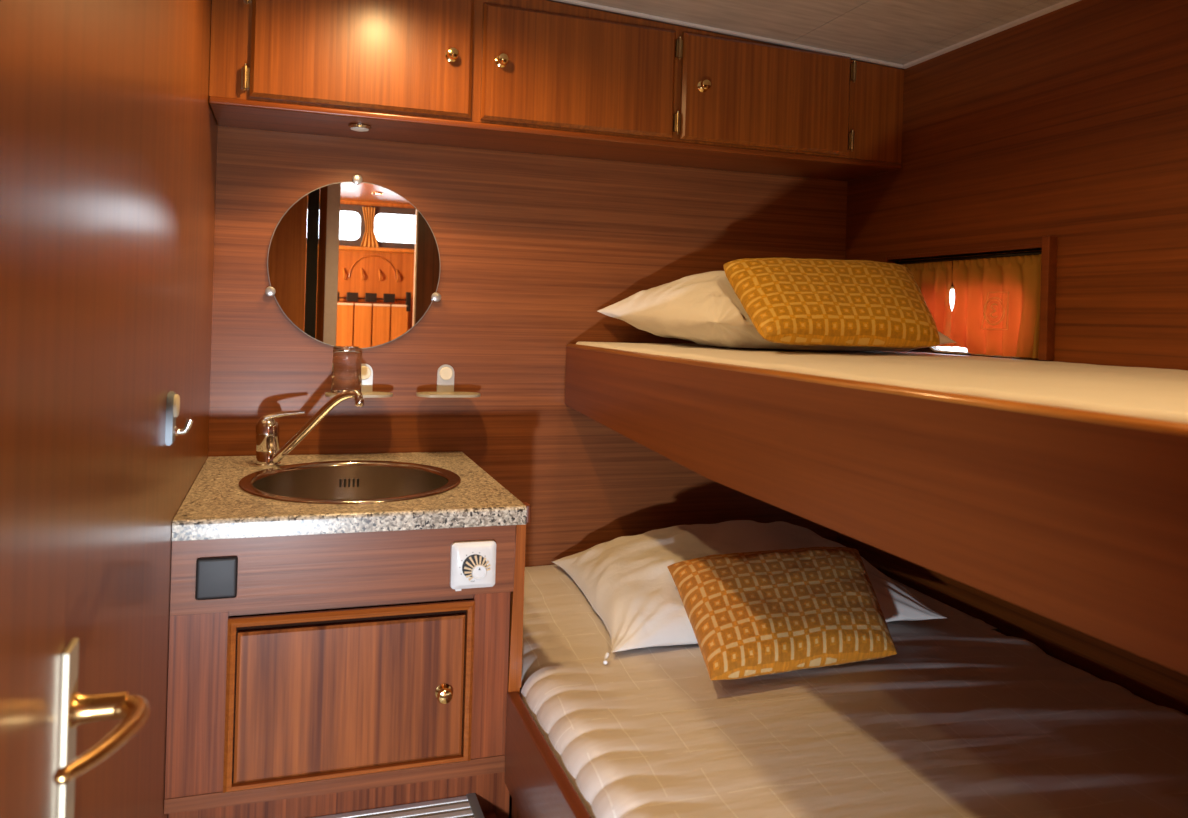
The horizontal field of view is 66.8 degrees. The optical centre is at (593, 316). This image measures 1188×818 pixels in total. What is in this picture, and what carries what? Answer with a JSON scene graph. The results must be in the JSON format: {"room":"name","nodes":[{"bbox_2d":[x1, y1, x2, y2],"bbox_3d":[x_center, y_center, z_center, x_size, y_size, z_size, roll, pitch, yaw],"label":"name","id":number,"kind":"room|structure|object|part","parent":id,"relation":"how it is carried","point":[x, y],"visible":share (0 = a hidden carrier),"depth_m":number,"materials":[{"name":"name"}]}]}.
{"room":"boat cabin","nodes":[
{"label":"boat cabin","id":0,"kind":"room"},
{"bbox_2d":[64,0,217,817],"bbox_3d":[-0.517,0.200,0.878,0.040,2.170,2.790,2,0,-19],"label":"wall","id":1,"kind":"structure","parent":0,"point":[148,130],"depth_m":1.14,"materials":[{"name":"brown wood"}]},
{"bbox_2d":[0,0,150,817],"bbox_3d":[-0.303,0.231,0.424,0.076,1.980,0.853,2,0,-19],"label":"door","id":2,"kind":"structure","parent":1,"relation":"in","point":[42,707],"depth_m":0.68,"materials":[{"name":"brown wood"}]},
{"bbox_3d":[-0.407,0.346,0.736,0.068,0.037,0.178,2,0,-19],"label":"lever","id":3,"kind":"part","parent":2,"relation":"part of","materials":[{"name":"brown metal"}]},
{"bbox_2d":[165,391,193,445],"bbox_3d":[-0.668,0.163,1.455,0.039,0.084,0.045,2,0,-19],"label":"wall hook","id":4,"kind":"object","parent":1,"relation":"attached to","point":[173,399],"visible":1,"depth_m":1.44,"materials":[{"name":"silver metal"}]},
{"bbox_2d":[509,795,511,817],"bbox_3d":[0.318,1.285,1.190,1.880,0.050,2.830,2,0,-19],"label":"floor","id":5,"kind":"structure","parent":0,"point":[510,798],"depth_m":2.28,"materials":[{"name":"black"}]},
{"bbox_2d":[164,524,525,817],"bbox_3d":[-0.546,0.812,1.958,0.624,0.845,0.730,2,0,-19],"label":"vanity cabinet","id":6,"kind":"object","parent":5,"relation":"on","point":[343,672],"visible":0.87,"depth_m":1.64,"materials":[{"name":"brown wood"}]},
{"bbox_2d":[195,556,237,599],"bbox_3d":[-0.655,0.454,1.564,0.067,0.072,0.010,2,0,-19],"label":"socket cover","id":7,"kind":"object","parent":6,"relation":"attached to","point":[216,577],"visible":1,"depth_m":1.56,"materials":[{"name":"grey plastic"}]},
{"bbox_3d":[-0.456,0.851,1.646,0.598,0.032,0.020,2,0,-19],"label":"rail","id":8,"kind":"part","parent":6,"relation":"part of","materials":[{"name":"brown wood"}]},
{"bbox_3d":[-0.471,1.050,1.714,0.624,0.372,0.020,2,0,-19],"label":"kick panel","id":9,"kind":"part","parent":6,"relation":"part of","materials":[{"name":"brown wood"}]},
{"bbox_3d":[-0.440,0.693,1.647,0.402,0.265,0.015,2,0,-19],"label":"door","id":10,"kind":"part","parent":6,"relation":"part of","materials":[{"name":"brown wood"}]},
{"bbox_3d":[-0.437,0.684,1.640,0.435,0.302,0.018,2,0,-19],"label":"door moulding","id":11,"kind":"part","parent":6,"relation":"part of","materials":[{"name":"orange wood"}]},
{"bbox_2d":[172,452,530,540],"bbox_3d":[-0.533,0.372,1.973,0.635,0.034,0.702,2,0,-19],"label":"countertop","id":12,"kind":"structure","parent":6,"relation":"on","point":[214,507],"depth_m":1.70,"materials":[{"name":"stone"}]},
{"bbox_2d":[255,390,363,466],"bbox_3d":[-0.656,0.258,2.090,0.276,0.189,0.060,2,0,12],"label":"faucet","id":13,"kind":"object","parent":12,"relation":"on","point":[269,453],"visible":1,"depth_m":2.09,"materials":[{"name":"silver metal"}]},
{"bbox_3d":[-0.735,0.240,2.116,0.108,0.041,0.032,2,0,-14],"label":"lever","id":14,"kind":"part","parent":13,"relation":"part of","materials":[{"name":"silver metal"}]},
{"bbox_2d":[238,460,460,503],"bbox_3d":[-0.524,0.431,1.950,0.463,0.162,0.492,2,0,-19],"label":"sink","id":15,"kind":"object","parent":12,"relation":"in","point":[347,481],"visible":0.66,"depth_m":2.12,"materials":[{"name":"metal"}]},
{"bbox_3d":[-0.525,0.435,1.950,0.404,0.152,0.433,2,0,-19],"label":"bowl","id":16,"kind":"part","parent":15,"relation":"part of","materials":[{"name":"metal"}]},
{"bbox_3d":[-0.438,0.527,1.656,0.435,0.010,0.008,2,0,-19],"label":"rail","id":17,"kind":"part","parent":6,"relation":"part of","materials":[{"name":"brown wood"}]},
{"bbox_3d":[-0.279,0.704,1.677,0.030,0.030,0.029,2,0,-19],"label":"knob","id":18,"kind":"part","parent":6,"relation":"part of","materials":[{"name":"gold metal"}]},
{"bbox_2d":[450,540,495,590],"bbox_3d":[-0.227,0.471,1.698,0.085,0.092,0.024,2,0,-19],"label":"thermostat","id":19,"kind":"object","parent":6,"relation":"attached to","point":[472,563],"visible":1,"depth_m":1.69,"materials":[{"name":"white plastic"}]},
{"bbox_3d":[-0.259,0.633,2.075,0.016,0.469,0.688,2,0,-19],"label":"panel","id":20,"kind":"part","parent":6,"relation":"part of","materials":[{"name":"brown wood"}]},
{"bbox_2d":[313,793,496,817],"bbox_3d":[-0.383,1.089,1.400,0.592,0.302,0.658,2,0,-19],"label":"floor vent","id":21,"kind":"object","parent":5,"relation":"in","point":[468,806],"visible":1,"depth_m":1.72,"materials":[{"name":"metal"}]},
{"bbox_3d":[-0.397,0.946,1.394,0.553,0.018,0.658,2,0,-19],"label":"frame","id":22,"kind":"part","parent":21,"relation":"part of","materials":[{"name":"metal"}]},
{"bbox_2d":[504,692,590,817],"bbox_3d":[0.603,1.006,1.298,1.202,0.524,2.718,2,0,-19],"label":"bunk","id":23,"kind":"object","parent":5,"relation":"on","point":[538,786],"visible":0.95,"depth_m":1.55,"materials":[{"name":"brown wood"}]},
{"bbox_3d":[0.172,1.085,0.817,0.018,0.340,2.080,2,0,-19],"label":"panel","id":24,"kind":"part","parent":23,"relation":"part of","materials":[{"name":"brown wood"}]},
{"bbox_2d":[519,565,1187,817],"bbox_3d":[0.617,0.799,1.308,1.178,0.215,2.692,2,0,-19],"label":"mattress","id":25,"kind":"object","parent":23,"relation":"on","point":[968,718],"visible":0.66,"depth_m":1.51,"materials":[{"name":"beige fabric"}]},
{"bbox_2d":[553,520,946,663],"bbox_3d":[0.340,0.612,2.229,0.904,0.154,0.723,2,0,-19],"label":"pillow","id":26,"kind":"object","parent":25,"relation":"on","point":[627,581],"visible":0.66,"depth_m":2.10,"materials":[{"name":"white fabric"}]},
{"bbox_3d":[0.024,0.673,1.774,0.009,0.015,0.028,2,0,10],"label":"zip pull","id":27,"kind":"part","parent":26,"relation":"part of","materials":[{"name":"metal"}]},
{"bbox_2d":[667,547,896,679],"bbox_3d":[0.422,0.601,1.891,0.566,0.156,0.370,2,0,-19],"label":"cushion","id":28,"kind":"object","parent":25,"relation":"on","point":[758,613],"visible":1,"depth_m":1.79,"materials":[{"name":"orange fabric"}]},
{"bbox_2d":[208,125,847,566],"bbox_3d":[-0.095,0.212,2.512,1.880,2.170,0.040,2,0,-19],"label":"wall","id":29,"kind":"structure","parent":0,"point":[531,247],"depth_m":2.45,"materials":[{"name":"brown wood"}]},
{"bbox_2d":[265,175,440,348],"bbox_3d":[-0.609,-0.140,2.307,0.436,0.447,0.016,2,0,-19],"label":"round mirror","id":30,"kind":"object","parent":29,"relation":"attached to","point":[355,263],"visible":1,"depth_m":2.31,"materials":[{"name":"silver metal"}]},
{"bbox_2d":[325,363,392,397],"bbox_3d":[-0.591,0.160,2.269,0.164,0.078,0.104,2,0,-19],"label":"soap shelf","id":31,"kind":"object","parent":29,"relation":"attached to","point":[366,370],"visible":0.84,"depth_m":2.31,"materials":[{"name":"beige plastic"}]},
{"bbox_2d":[331,348,361,393],"bbox_3d":[-0.619,0.134,2.253,0.074,0.112,0.074,2,0,-19],"label":"tumbler","id":32,"kind":"object","parent":31,"relation":"on","point":[346,362],"visible":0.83,"depth_m":2.22,"materials":[{"name":"clear glass"}]},
{"bbox_2d":[325,392,392,397],"bbox_3d":[-0.591,0.196,2.264,0.164,0.006,0.094,2,0,-19],"label":"tray","id":33,"kind":"object","parent":31,"relation":"on","point":[328,394],"depth_m":2.26,"materials":[{"name":"plastic"}]},
{"bbox_2d":[416,364,480,397],"bbox_3d":[-0.378,0.166,2.341,0.164,0.078,0.104,2,0,-19],"label":"soap shelf","id":34,"kind":"object","parent":29,"relation":"attached to","point":[445,373],"visible":1,"depth_m":2.38,"materials":[{"name":"beige plastic"}]},
{"bbox_2d":[416,392,480,397],"bbox_3d":[-0.378,0.202,2.336,0.164,0.006,0.094,2,0,-19],"label":"tray","id":35,"kind":"object","parent":34,"relation":"on","point":[420,394],"depth_m":2.31,"materials":[{"name":"plastic"}]},
{"bbox_2d":[209,0,903,180],"bbox_3d":[-0.016,-0.624,2.347,1.798,0.366,0.306,2,0,-19],"label":"upper cabinet","id":36,"kind":"object","parent":29,"relation":"attached to","point":[544,77],"visible":1,"depth_m":2.21,"materials":[{"name":"brown wood"}]},
{"bbox_2d":[348,123,370,131],"bbox_3d":[-0.558,-0.450,2.144,0.054,0.014,0.054,2,0,-19],"label":"puck light","id":37,"kind":"object","parent":36,"relation":"attached to","point":[360,127],"visible":1,"depth_m":2.13,"materials":[{"name":"metal"}]},
{"bbox_3d":[-0.520,-0.622,2.056,0.490,0.288,0.016,2,0,-19],"label":"door","id":38,"kind":"part","parent":36,"relation":"part of","materials":[{"name":"brown wood"}]},
{"bbox_3d":[-0.329,-0.612,2.096,0.029,0.029,0.029,2,0,-19],"label":"knob","id":39,"kind":"part","parent":36,"relation":"part of","materials":[{"name":"gold metal"}]},
{"bbox_3d":[-0.217,-0.610,2.134,0.029,0.029,0.029,2,0,-19],"label":"knob","id":40,"kind":"part","parent":36,"relation":"part of","materials":[{"name":"gold metal"}]},
{"bbox_3d":[-0.030,-0.602,2.220,0.497,0.276,0.016,2,0,-19],"label":"door","id":41,"kind":"part","parent":36,"relation":"part of","materials":[{"name":"brown wood"}]},
{"bbox_3d":[0.284,-0.592,2.302,0.029,0.029,0.029,2,0,-19],"label":"knob","id":42,"kind":"part","parent":36,"relation":"part of","materials":[{"name":"gold metal"}]},
{"bbox_2d":[554,0,902,67],"bbox_3d":[0.017,-0.769,2.235,1.783,0.094,0.016,2,0,-19],"label":"trim","id":43,"kind":"structure","parent":36,"relation":"attached to","point":[575,2],"depth_m":2.34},
{"bbox_3d":[0.463,-0.586,2.386,0.500,0.274,0.016,2,0,-19],"label":"door","id":44,"kind":"part","parent":36,"relation":"part of","materials":[{"name":"brown wood"}]},
{"bbox_2d":[547,0,1064,68],"bbox_3d":[0.378,-0.790,1.190,1.880,0.146,2.830,2,0,-19],"label":"ceiling","id":45,"kind":"structure","parent":0,"point":[903,32],"depth_m":2.21,"materials":[{"name":"white paint"}]},
{"bbox_2d":[837,0,1187,714],"bbox_3d":[1.231,0.251,1.465,0.050,2.170,2.790,2,0,-19],"label":"wall","id":46,"kind":"structure","parent":0,"point":[1069,123],"depth_m":1.98,"materials":[{"name":"brown wood"}]},
{"bbox_2d":[565,344,1187,674],"bbox_3d":[0.773,0.206,1.347,0.892,0.214,2.719,2,0,-19],"label":"bunk","id":47,"kind":"object","parent":46,"relation":"attached to","point":[1077,519],"visible":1,"depth_m":1.02,"materials":[{"name":"brown wood"}]},
{"bbox_2d":[576,341,1187,423],"bbox_3d":[0.784,0.170,1.355,0.866,0.162,2.688,2,0,-19],"label":"mattress","id":48,"kind":"object","parent":47,"relation":"on","point":[1141,392],"visible":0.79,"depth_m":1.36,"materials":[{"name":"white fabric"}]},
{"bbox_2d":[598,271,955,351],"bbox_3d":[0.448,-0.023,2.353,0.775,0.203,0.566,2,0,-19],"label":"pillow","id":49,"kind":"object","parent":48,"relation":"on","point":[702,308],"visible":0.5,"depth_m":2.22,"materials":[{"name":"white fabric"}]},
{"bbox_2d":[723,257,939,347],"bbox_3d":[0.606,-0.041,2.194,0.580,0.220,0.306,2,0,-19],"label":"cushion","id":50,"kind":"object","parent":48,"relation":"on","point":[791,301],"visible":1,"depth_m":2.10,"materials":[{"name":"yellow fabric"}]},
{"bbox_2d":[883,236,1056,360],"bbox_3d":[0.963,-0.035,2.310,0.107,0.295,0.612,2,0,-19],"label":"window","id":51,"kind":"structure","parent":46,"relation":"in","point":[1048,246],"depth_m":2.02,"materials":[{"name":"brown wood"}]},
{"bbox_3d":[0.988,0.010,2.312,0.002,0.166,0.375,2,0,-19],"label":"pane","id":52,"kind":"part","parent":51,"relation":"part of","materials":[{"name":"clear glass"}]},
{"bbox_2d":[895,251,1041,264],"bbox_3d":[0.954,-0.150,2.310,0.009,0.009,0.565,2,0,-19],"label":"curtain rod","id":53,"kind":"object","parent":51,"relation":"attached to","point":[1030,252],"visible":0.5,"depth_m":2.29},
{"bbox_2d":[898,257,953,346],"bbox_3d":[0.901,-0.039,2.467,0.037,0.238,0.232,2,0,-17],"label":"curtain","id":54,"kind":"object","parent":53,"relation":"hanging from","point":[934,279],"visible":0.46,"depth_m":2.40,"materials":[{"name":"orange fabric"}]},
{"bbox_2d":[951,250,1041,357],"bbox_3d":[0.989,-0.030,2.204,0.033,0.250,0.330,2,0,-19],"label":"curtain","id":55,"kind":"object","parent":53,"relation":"hanging from","point":[996,310],"visible":0.94,"depth_m":2.21,"materials":[{"name":"orange fabric"}]},
{"bbox_2d":[902,0,1080,68],"bbox_3d":[1.268,-0.691,1.335,0.016,0.010,2.518,2,0,-19],"label":"trim","id":56,"kind":"structure","parent":46,"relation":"attached to","point":[1062,4],"depth_m":2.20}
]}

